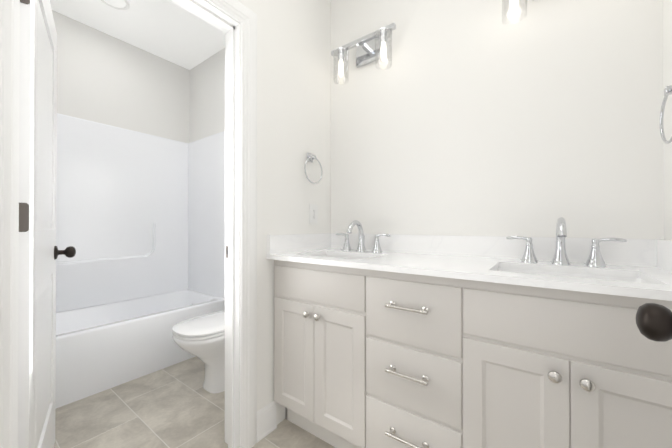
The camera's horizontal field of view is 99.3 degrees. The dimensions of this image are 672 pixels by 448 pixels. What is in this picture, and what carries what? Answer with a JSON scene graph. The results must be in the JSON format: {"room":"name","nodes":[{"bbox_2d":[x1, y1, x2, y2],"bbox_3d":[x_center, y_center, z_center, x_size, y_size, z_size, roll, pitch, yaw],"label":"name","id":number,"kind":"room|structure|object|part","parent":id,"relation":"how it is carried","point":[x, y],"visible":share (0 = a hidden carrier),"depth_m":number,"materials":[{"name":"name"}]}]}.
{"room":"bathroom","nodes":[
{"label":"bathroom","id":0,"kind":"room"},
{"bbox_2d":[52,10,189,142],"bbox_3d":[-2.075,-0.290,2.482,0.120,2.750,1.530,0,0,36],"label":"wall","id":1,"kind":"structure","parent":0,"point":[104,78],"depth_m":2.55,"materials":[{"name":"white paint"}]},
{"bbox_2d":[50,0,224,69],"bbox_3d":[-0.705,-1.710,1.399,3.620,0.080,1.900,0,0,36],"label":"ceiling","id":2,"kind":"structure","parent":0,"point":[168,30],"depth_m":2.40,"materials":[{"name":"white paint"}]},
{"bbox_2d":[100,0,129,10],"bbox_3d":[-1.651,-1.699,2.120,0.196,0.076,0.196,0,0,36],"label":"recessed light","id":3,"kind":"object","parent":2,"relation":"in","point":[126,7],"visible":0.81,"depth_m":2.17,"materials":[{"name":"white"}]},
{"bbox_2d":[54,357,334,447],"bbox_3d":[-0.705,1.105,1.387,3.620,0.050,1.900,0,0,36],"label":"floor","id":4,"kind":"structure","parent":0,"point":[177,405],"depth_m":1.58,"materials":[{"name":"tile"}]},
{"bbox_2d":[56,113,224,407],"bbox_3d":[-1.720,0.108,2.219,0.757,1.950,1.522,0,0,36],"label":"tub","id":5,"kind":"object","parent":4,"relation":"on","point":[140,226],"visible":0.79,"depth_m":2.48,"materials":[{"name":"white plastic"}]},
{"bbox_3d":[-1.988,0.332,2.415,0.032,0.705,1.462,0,0,36],"label":"mould","id":6,"kind":"part","parent":5,"relation":"part of","materials":[{"name":"white plastic"}]},
{"bbox_2d":[172,310,224,393],"bbox_3d":[-0.742,0.690,1.996,0.456,0.785,0.722,0,0,36],"label":"toilet","id":7,"kind":"object","parent":4,"relation":"on","point":[202,338],"visible":0.46,"depth_m":1.78,"materials":[{"name":"white ceramic"}]},
{"bbox_3d":[-0.808,0.646,1.907,0.378,0.024,0.496,0,0,36],"label":"lid","id":8,"kind":"part","parent":7,"relation":"part of","materials":[{"name":"white ceramic"}]},
{"bbox_3d":[-0.808,0.671,1.907,0.374,0.018,0.490,0,0,36],"label":"seat","id":9,"kind":"part","parent":7,"relation":"part of","materials":[{"name":"white ceramic"}]},
{"bbox_2d":[267,257,671,447],"bbox_3d":[0.412,0.628,1.256,1.512,0.902,0.547,0,0,36],"label":"bathroom vanity","id":10,"kind":"object","parent":4,"relation":"on","point":[384,340],"depth_m":0.96,"materials":[{"name":"grey wood"}]},
{"bbox_3d":[-0.210,0.655,1.432,0.274,0.550,0.020,0,0,36],"label":"door","id":11,"kind":"part","parent":10,"relation":"part of","materials":[{"name":"grey wood"}]},
{"bbox_3d":[0.013,0.654,1.267,0.274,0.550,0.020,0,0,36],"label":"door","id":12,"kind":"part","parent":10,"relation":"part of","materials":[{"name":"grey wood"}]},
{"bbox_3d":[0.277,0.332,1.075,0.370,0.238,0.020,0,0,36],"label":"drawer","id":13,"kind":"part","parent":10,"relation":"part of","materials":[{"name":"grey wood"}]},
{"bbox_3d":[0.277,0.577,1.074,0.370,0.225,0.020,0,0,36],"label":"drawer","id":14,"kind":"part","parent":10,"relation":"part of","materials":[{"name":"grey wood"}]},
{"bbox_3d":[0.277,0.816,1.073,0.370,0.225,0.020,0,0,36],"label":"drawer","id":15,"kind":"part","parent":10,"relation":"part of","materials":[{"name":"grey wood"}]},
{"bbox_2d":[267,249,671,292],"bbox_3d":[0.411,0.166,1.257,1.512,0.023,0.550,0,0,36],"label":"countertop","id":16,"kind":"structure","parent":10,"relation":"on","point":[641,278],"depth_m":1.07,"materials":[{"name":"white stone"}]},
{"bbox_2d":[317,254,368,259],"bbox_3d":[0.024,0.252,1.494,0.457,0.147,0.332,0,0,36],"label":"sink","id":17,"kind":"object","parent":16,"relation":"in","point":[348,256],"depth_m":1.64,"materials":[{"name":"white ceramic"}]},
{"bbox_2d":[336,220,390,252],"bbox_3d":[0.118,0.065,1.623,0.370,0.181,0.180,0,0,36],"label":"faucet","id":18,"kind":"object","parent":16,"relation":"on","point":[361,248],"depth_m":1.64,"materials":[{"name":"silver metal"}]},
{"bbox_2d":[506,217,626,266],"bbox_3d":[0.853,0.063,1.082,0.370,0.181,0.180,0,0,36],"label":"faucet","id":19,"kind":"object","parent":16,"relation":"on","point":[560,259],"depth_m":1.10,"materials":[{"name":"silver metal"}]},
{"bbox_2d":[496,267,647,282],"bbox_3d":[0.759,0.250,0.953,0.457,0.147,0.332,0,0,36],"label":"sink","id":20,"kind":"object","parent":16,"relation":"in","point":[568,272],"depth_m":1.03,"materials":[{"name":"white ceramic"}]},
{"bbox_3d":[0.541,0.653,0.879,0.276,0.550,0.020,0,0,36],"label":"door","id":21,"kind":"part","parent":10,"relation":"part of","materials":[{"name":"grey wood"}]},
{"bbox_3d":[0.765,0.652,0.714,0.276,0.550,0.020,0,0,36],"label":"door","id":22,"kind":"part","parent":10,"relation":"part of","materials":[{"name":"grey wood"}]},
{"bbox_2d":[243,0,330,424],"bbox_3d":[-0.288,-0.294,1.685,0.115,2.750,0.696,0,0,36],"label":"wall","id":23,"kind":"structure","parent":0,"point":[293,83],"depth_m":1.60,"materials":[{"name":"white paint"}]},
{"bbox_2d":[257,401,276,441],"bbox_3d":[-0.358,1.010,1.472,0.018,0.140,0.126,0,0,36],"label":"baseboard","id":24,"kind":"structure","parent":23,"relation":"attached to","point":[266,421],"depth_m":1.47,"materials":[{"name":"white"}]},
{"bbox_2d":[267,233,330,252],"bbox_3d":[-0.195,0.106,1.692,0.021,0.100,0.525,0,0,36],"label":"backsplash","id":25,"kind":"structure","parent":23,"relation":"attached to","point":[291,243],"depth_m":1.63,"materials":[{"name":"white stone"}]},
{"bbox_2d":[309,204,317,223],"bbox_3d":[-0.139,-0.065,1.783,0.007,0.124,0.079,0,0,36],"label":"outlet","id":26,"kind":"object","parent":23,"relation":"attached to","point":[312,213],"visible":1,"depth_m":1.78,"materials":[{"name":"white plastic"}]},
{"bbox_2d":[304,153,322,183],"bbox_3d":[-0.145,-0.343,1.742,0.045,0.190,0.164,0,0,36],"label":"towel ring","id":27,"kind":"object","parent":23,"relation":"attached to","point":[311,157],"visible":1,"depth_m":1.73,"materials":[{"name":"silver metal"}]},
{"bbox_2d":[189,0,663,238],"bbox_3d":[-0.177,-0.292,2.110,3.620,2.750,0.120,0,0,36],"label":"wall","id":28,"kind":"structure","parent":0,"point":[468,118],"depth_m":1.35,"materials":[{"name":"white paint"}]},
{"bbox_2d":[331,23,395,84],"bbox_3d":[0.163,-1.012,1.697,0.430,0.253,0.144,0,0,36],"label":"sconce","id":29,"kind":"object","parent":28,"relation":"attached to","point":[370,47],"visible":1,"depth_m":1.71,"materials":[{"name":"silver metal"}]},
{"bbox_3d":[0.031,-0.961,1.763,0.030,0.098,0.030,0,0,36],"label":"bulb","id":30,"kind":"part","parent":29,"relation":"part of","materials":[{"name":"white glass"}]},
{"bbox_3d":[0.031,-0.975,1.763,0.093,0.179,0.093,0,0,36],"label":"lamp shade","id":31,"kind":"part","parent":29,"relation":"part of","materials":[{"name":"clear glass"}]},
{"bbox_3d":[0.265,-0.976,1.591,0.093,0.179,0.093,0,0,36],"label":"lamp shade","id":32,"kind":"part","parent":29,"relation":"part of","materials":[{"name":"clear glass"}]},
{"bbox_3d":[0.265,-0.961,1.591,0.030,0.098,0.030,0,0,36],"label":"bulb","id":33,"kind":"part","parent":29,"relation":"part of","materials":[{"name":"white glass"}]},
{"bbox_2d":[331,233,654,264],"bbox_3d":[0.567,0.105,1.470,1.512,0.100,0.021,0,0,36],"label":"backsplash","id":34,"kind":"structure","parent":28,"relation":"attached to","point":[604,251],"depth_m":1.27,"materials":[{"name":"white stone"}]},
{"bbox_2d":[502,0,533,24],"bbox_3d":[0.896,-1.015,1.158,0.430,0.253,0.144,0,0,36],"label":"sconce","id":35,"kind":"object","parent":28,"relation":"attached to","point":[514,5],"visible":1,"depth_m":1.22,"materials":[{"name":"silver metal"}]},
{"bbox_3d":[0.764,-0.963,1.223,0.030,0.098,0.030,0,0,36],"label":"bulb","id":36,"kind":"part","parent":35,"relation":"part of","materials":[{"name":"white glass"}]},
{"bbox_2d":[663,0,671,239],"bbox_3d":[0.704,-0.300,0.282,0.115,2.750,1.780,0,0,36],"label":"wall","id":37,"kind":"structure","parent":0,"point":[667,62],"depth_m":1.00,"materials":[{"name":"white paint"}]},
{"bbox_2d":[655,239,671,272],"bbox_3d":[1.006,0.102,0.809,0.021,0.100,0.525,0,0,36],"label":"backsplash","id":38,"kind":"structure","parent":37,"relation":"attached to","point":[663,248],"depth_m":0.97,"materials":[{"name":"white stone"}]},
{"bbox_2d":[659,85,671,143],"bbox_3d":[1.036,-0.346,0.870,0.045,0.190,0.164,0,0,36],"label":"towel ring","id":39,"kind":"object","parent":37,"relation":"attached to","point":[667,91],"visible":1,"depth_m":0.92,"materials":[{"name":"silver metal"}]},
{"bbox_3d":[-0.436,-0.301,0.109,1.515,2.750,0.150,0,0,36],"label":"wall","id":40,"kind":"structure","parent":0,"visible":0},
{"bbox_2d":[636,303,671,341],"bbox_3d":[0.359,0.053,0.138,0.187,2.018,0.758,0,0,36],"label":"door knob","id":41,"kind":"object","parent":40,"relation":"in","point":[653,321],"depth_m":0.42,"materials":[{"name":"black metal"}]},
{"bbox_3d":[-0.716,-1.323,1.108,0.115,0.696,0.748,0,0,36],"label":"wall","id":42,"kind":"structure","parent":0,"visible":0},
{"bbox_2d":[18,0,75,447],"bbox_3d":[-1.180,0.058,1.137,0.187,2.018,0.708,0,0,-40],"label":"bathroom door","id":43,"kind":"structure","parent":42,"relation":"in","point":[39,252],"depth_m":1.01,"materials":[{"name":"white wood"}]},
{"bbox_3d":[-0.962,0.013,0.864,0.044,1.564,0.009,0,0,-40],"label":"bathroom door hinges","id":44,"kind":"part","parent":43,"relation":"part of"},
{"bbox_3d":[-1.367,0.135,1.362,0.187,0.066,0.066,0,0,-40],"label":"knob","id":45,"kind":"part","parent":43,"relation":"part of","materials":[{"name":"black metal"}]},
{"bbox_2d":[11,0,240,447],"bbox_3d":[-0.724,0.014,1.108,0.137,2.130,0.900,0,0,36],"label":"door frame","id":46,"kind":"structure","parent":42,"relation":"attached to","point":[217,18],"depth_m":1.36,"materials":[{"name":"white wood"}]},
{"bbox_2d":[0,0,256,447],"bbox_3d":[-0.661,0.013,1.062,0.021,2.130,0.900,0,0,36],"label":"trim","id":47,"kind":"structure","parent":42,"relation":"attached to","point":[242,14],"depth_m":1.35,"materials":[{"name":"white wood"}]}
]}

